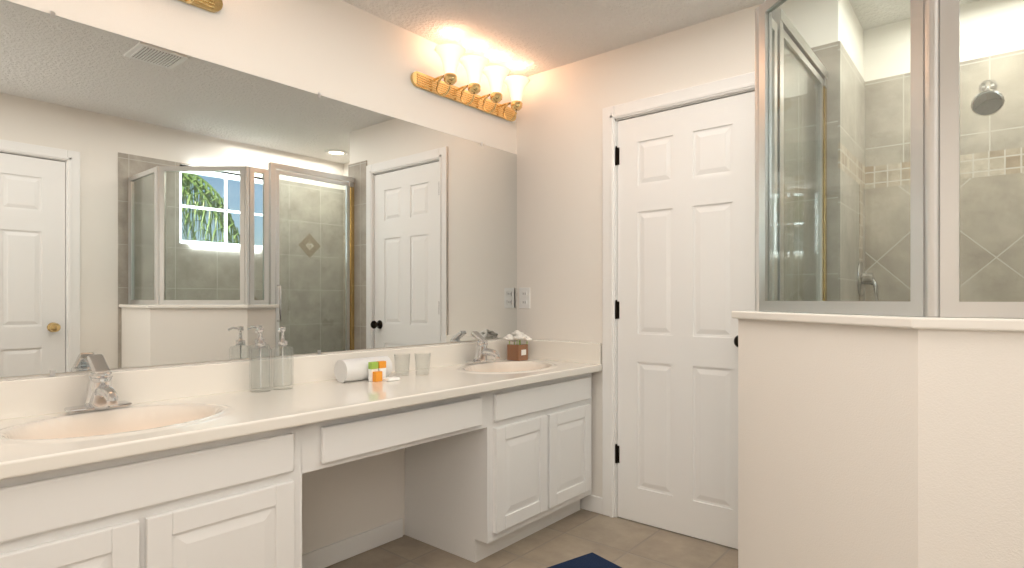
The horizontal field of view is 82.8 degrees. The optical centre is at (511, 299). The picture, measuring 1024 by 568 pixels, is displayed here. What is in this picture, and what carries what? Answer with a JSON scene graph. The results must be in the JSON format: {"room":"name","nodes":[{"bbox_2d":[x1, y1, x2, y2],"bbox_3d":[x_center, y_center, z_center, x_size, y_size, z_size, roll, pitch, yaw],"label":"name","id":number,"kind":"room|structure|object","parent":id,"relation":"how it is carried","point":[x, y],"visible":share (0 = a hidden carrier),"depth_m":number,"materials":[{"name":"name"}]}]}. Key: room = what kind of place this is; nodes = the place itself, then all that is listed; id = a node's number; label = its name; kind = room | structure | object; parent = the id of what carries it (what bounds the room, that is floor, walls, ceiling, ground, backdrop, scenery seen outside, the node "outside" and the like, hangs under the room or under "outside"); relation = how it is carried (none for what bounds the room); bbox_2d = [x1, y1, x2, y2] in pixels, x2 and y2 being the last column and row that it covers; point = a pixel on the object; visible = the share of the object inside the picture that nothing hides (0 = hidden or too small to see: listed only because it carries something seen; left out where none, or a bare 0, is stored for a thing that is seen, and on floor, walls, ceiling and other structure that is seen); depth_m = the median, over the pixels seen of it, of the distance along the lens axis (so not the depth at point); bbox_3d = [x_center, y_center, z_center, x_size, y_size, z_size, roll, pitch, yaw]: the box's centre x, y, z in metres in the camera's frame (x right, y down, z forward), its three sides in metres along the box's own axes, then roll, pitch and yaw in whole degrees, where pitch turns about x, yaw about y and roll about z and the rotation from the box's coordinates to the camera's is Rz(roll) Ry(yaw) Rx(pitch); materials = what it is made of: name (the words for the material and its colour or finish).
{"room":"bathroom","nodes":[
{"label":"bathroom","id":0,"kind":"room"},
{"bbox_2d":[6,0,516,153],"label":"wall","id":1,"kind":"structure","parent":0,"point":[340,50],"depth_m":2.39,"materials":[{"name":"white paint"}]},
{"bbox_2d":[179,0,222,12],"bbox_3d":[-1.225,-1.098,1.738,0.206,0.214,0.780,0,0,40],"label":"sconce","id":2,"kind":"object","parent":1,"relation":"attached to","point":[214,6],"visible":1,"depth_m":2.06,"materials":[{"name":"gold metal"}]},
{"bbox_2d":[0,0,516,377],"bbox_3d":[-0.781,-0.313,2.425,0.008,1.082,2.524,0,0,40],"label":"mirror","id":3,"kind":"object","parent":1,"relation":"attached to","point":[161,206],"visible":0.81,"depth_m":2.08,"materials":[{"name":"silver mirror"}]},
{"bbox_2d":[410,43,529,121],"bbox_3d":[-0.158,-1.098,3.017,0.206,0.214,0.780,0,0,40],"label":"sconce","id":4,"kind":"object","parent":1,"relation":"attached to","point":[450,54],"visible":1,"depth_m":2.97,"materials":[{"name":"gold metal"}]},
{"bbox_2d":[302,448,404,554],"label":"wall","id":5,"kind":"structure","parent":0,"point":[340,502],"depth_m":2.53,"materials":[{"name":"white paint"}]},
{"bbox_2d":[325,508,737,567],"bbox_3d":[0.174,1.147,1.548,2.800,0.060,4.000,0,0,40],"label":"floor","id":6,"kind":"structure","parent":0,"point":[622,542],"depth_m":2.58,"materials":[{"name":"tile"}]},
{"bbox_2d":[0,373,591,567],"bbox_3d":[-0.586,0.746,2.235,0.548,0.743,2.520,0,0,40],"label":"bathroom vanity","id":7,"kind":"object","parent":6,"relation":"on","point":[488,473],"visible":0.98,"depth_m":1.74,"materials":[{"name":"white paint"}]},
{"bbox_2d":[0,339,601,479],"bbox_3d":[-0.567,0.347,2.232,0.582,0.237,2.548,0,0,40],"label":"countertop","id":8,"kind":"structure","parent":7,"relation":"on","point":[41,430],"depth_m":1.88,"materials":[{"name":"stone"}]},
{"bbox_2d":[64,354,131,413],"bbox_3d":[-1.206,0.248,1.717,0.188,0.162,0.160,0,0,40],"label":"faucet","id":9,"kind":"object","parent":8,"relation":"on","point":[101,394],"visible":1,"depth_m":1.71,"materials":[{"name":"silver metal"}]},
{"bbox_2d":[249,327,271,392],"bbox_3d":[-0.922,0.219,2.131,0.076,0.234,0.076,0,0,40],"label":"soap dispenser","id":10,"kind":"object","parent":8,"relation":"on","point":[260,344],"visible":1,"depth_m":2.12,"materials":[{"name":"clear glass"}]},
{"bbox_2d":[272,327,292,389],"bbox_3d":[-0.863,0.219,2.186,0.076,0.234,0.076,0,0,40],"label":"soap dispenser","id":11,"kind":"object","parent":8,"relation":"on","point":[282,342],"visible":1,"depth_m":2.18,"materials":[{"name":"clear glass"}]},
{"bbox_2d":[334,356,391,381],"bbox_3d":[-0.620,0.290,2.438,0.092,0.092,0.228,0,0,40],"label":"roll","id":12,"kind":"object","parent":8,"relation":"on","point":[348,370],"visible":0.75,"depth_m":2.37,"materials":[{"name":"white fabric"}]},
{"bbox_2d":[368,361,399,381],"bbox_3d":[-0.528,0.297,2.404,0.076,0.078,0.105,0,0,40],"label":"boxes","id":13,"kind":"object","parent":8,"relation":"on","point":[376,371],"visible":1,"depth_m":2.39,"materials":[{"name":"white"}]},
{"bbox_2d":[394,353,409,375],"bbox_3d":[-0.486,0.289,2.567,0.072,0.095,0.072,0,0,40],"label":"tumbler","id":14,"kind":"object","parent":8,"relation":"on","point":[395,361],"visible":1,"depth_m":2.56,"materials":[{"name":"clear glass"}]},
{"bbox_2d":[415,353,430,374],"bbox_3d":[-0.399,0.289,2.593,0.072,0.095,0.072,0,0,40],"label":"tumbler","id":15,"kind":"object","parent":8,"relation":"on","point":[422,364],"visible":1,"depth_m":2.58,"materials":[{"name":"clear glass"}]},
{"bbox_2d":[465,331,500,363],"bbox_3d":[-0.133,0.248,3.003,0.188,0.162,0.160,0,0,40],"label":"faucet","id":16,"kind":"object","parent":8,"relation":"on","point":[482,351],"visible":1,"depth_m":3.00,"materials":[{"name":"silver metal"}]},
{"bbox_2d":[503,330,531,360],"bbox_3d":[0.030,0.253,3.217,0.134,0.166,0.144,0,0,40],"label":"flower vase","id":17,"kind":"object","parent":8,"relation":"on","point":[517,352],"visible":1,"depth_m":3.19,"materials":[{"name":"brown"}]},
{"bbox_2d":[302,518,402,567],"bbox_3d":[-0.774,1.075,2.430,0.013,0.085,0.800,0,0,40],"label":"baseboard","id":18,"kind":"structure","parent":6,"relation":"on","point":[336,552],"depth_m":2.52,"materials":[{"name":"white paint"}]},
{"bbox_2d":[547,552,621,567],"bbox_3d":[0.168,1.110,2.105,0.800,0.013,0.500,0,0,-35],"label":"rug","id":19,"kind":"object","parent":6,"relation":"on","point":[592,560],"visible":0.95,"depth_m":2.42,"materials":[{"name":"blue fabric"}]},
{"bbox_2d":[342,0,978,76],"bbox_3d":[0.174,-1.313,1.548,2.800,0.060,4.000,0,0,40],"label":"ceiling","id":20,"kind":"structure","parent":0,"point":[526,38],"depth_m":2.68,"materials":[{"name":"white paint"}]},
{"bbox_2d":[517,0,862,496],"bbox_3d":[0.851,-0.083,3.085,1.670,2.400,0.572,0,0,40],"label":"wall","id":21,"kind":"structure","parent":0,"point":[559,193],"depth_m":3.10,"materials":[{"name":"white paint"}]},
{"bbox_2d":[519,288,529,307],"bbox_3d":[0.072,-0.008,3.356,0.078,0.120,0.008,0,0,40],"label":"electrical outlet plate","id":22,"kind":"object","parent":21,"relation":"attached to","point":[524,297],"visible":1,"depth_m":3.35,"materials":[{"name":"white plastic"}]},
{"bbox_2d":[580,494,601,513],"bbox_3d":[0.249,1.075,3.206,0.590,0.085,0.013,0,0,40],"label":"baseboard","id":23,"kind":"structure","parent":21,"relation":"attached to","point":[593,503],"depth_m":3.05,"materials":[{"name":"white paint"}]},
{"bbox_2d":[602,72,754,517],"bbox_3d":[0.819,0.063,2.765,0.856,2.108,0.080,0,0,40],"label":"door frame","id":24,"kind":"structure","parent":21,"relation":"attached to","point":[612,116],"depth_m":2.98,"materials":[{"name":"white paint"}]},
{"bbox_2d":[615,91,754,548],"bbox_3d":[0.793,0.101,2.742,0.710,2.024,0.106,0,0,40],"label":"door","id":25,"kind":"structure","parent":21,"relation":"in","point":[685,231],"depth_m":2.75,"materials":[{"name":"white paint"}]},
{"bbox_2d":[784,41,864,300],"bbox_3d":[1.410,0.042,2.614,0.231,2.150,0.580,0,0,40],"label":"tiled wall","id":26,"kind":"structure","parent":21,"relation":"attached to","point":[835,142],"depth_m":2.41,"materials":[{"name":"tile"}]},
{"bbox_2d":[857,261,878,300],"bbox_3d":[1.620,-0.084,2.634,0.072,0.182,0.164,0,0,40],"label":"shower valve","id":27,"kind":"object","parent":26,"relation":"attached to","point":[868,275],"depth_m":2.61,"materials":[{"name":"silver metal"}]},
{"bbox_2d":[738,319,1023,567],"bbox_3d":[1.010,0.587,1.339,1.032,1.060,0.590,0,0,40],"label":"wall","id":28,"kind":"structure","parent":0,"point":[872,447],"depth_m":1.23,"materials":[{"name":"white paint"}]},
{"bbox_2d":[731,310,1023,331],"bbox_3d":[1.003,0.046,1.344,1.050,0.022,0.626,0,0,40],"label":"ledge","id":29,"kind":"object","parent":28,"relation":"on","point":[968,323],"depth_m":1.17,"materials":[{"name":"white stone"}]},
{"bbox_2d":[863,0,1023,81],"bbox_3d":[2.065,-0.083,2.510,1.170,2.400,0.100,0,0,40],"label":"wall","id":30,"kind":"structure","parent":0,"point":[879,32],"depth_m":2.52,"materials":[{"name":"ceramic tile"},{"name":"grout"},{"name":"paint"}]},
{"bbox_2d":[865,49,1023,301],"bbox_3d":[2.030,0.042,2.468,0.914,2.150,0.008,0,0,40],"label":"tile","id":31,"kind":"structure","parent":30,"relation":"attached to","point":[975,121],"depth_m":2.51,"materials":[{"name":"tile"}]},
{"bbox_2d":[971,79,1004,115],"bbox_3d":[1.943,-0.833,2.372,0.104,0.200,0.252,0,0,40],"label":"shower head","id":32,"kind":"object","parent":31,"relation":"attached to","point":[990,83],"depth_m":2.30},
{"bbox_3d":[1.054,1.065,2.110,0.130,0.105,0.649,0,0,40],"label":"sill","id":33,"kind":"structure","parent":0,"visible":0},
{"bbox_2d":[755,0,1023,317],"bbox_3d":[1.232,0.044,1.603,1.028,1.934,1.198,0,0,40],"label":"shower enclosure","id":34,"kind":"object","parent":33,"relation":"on","point":[935,157],"visible":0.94,"depth_m":1.29,"materials":[{"name":"clear glass"}]}
]}

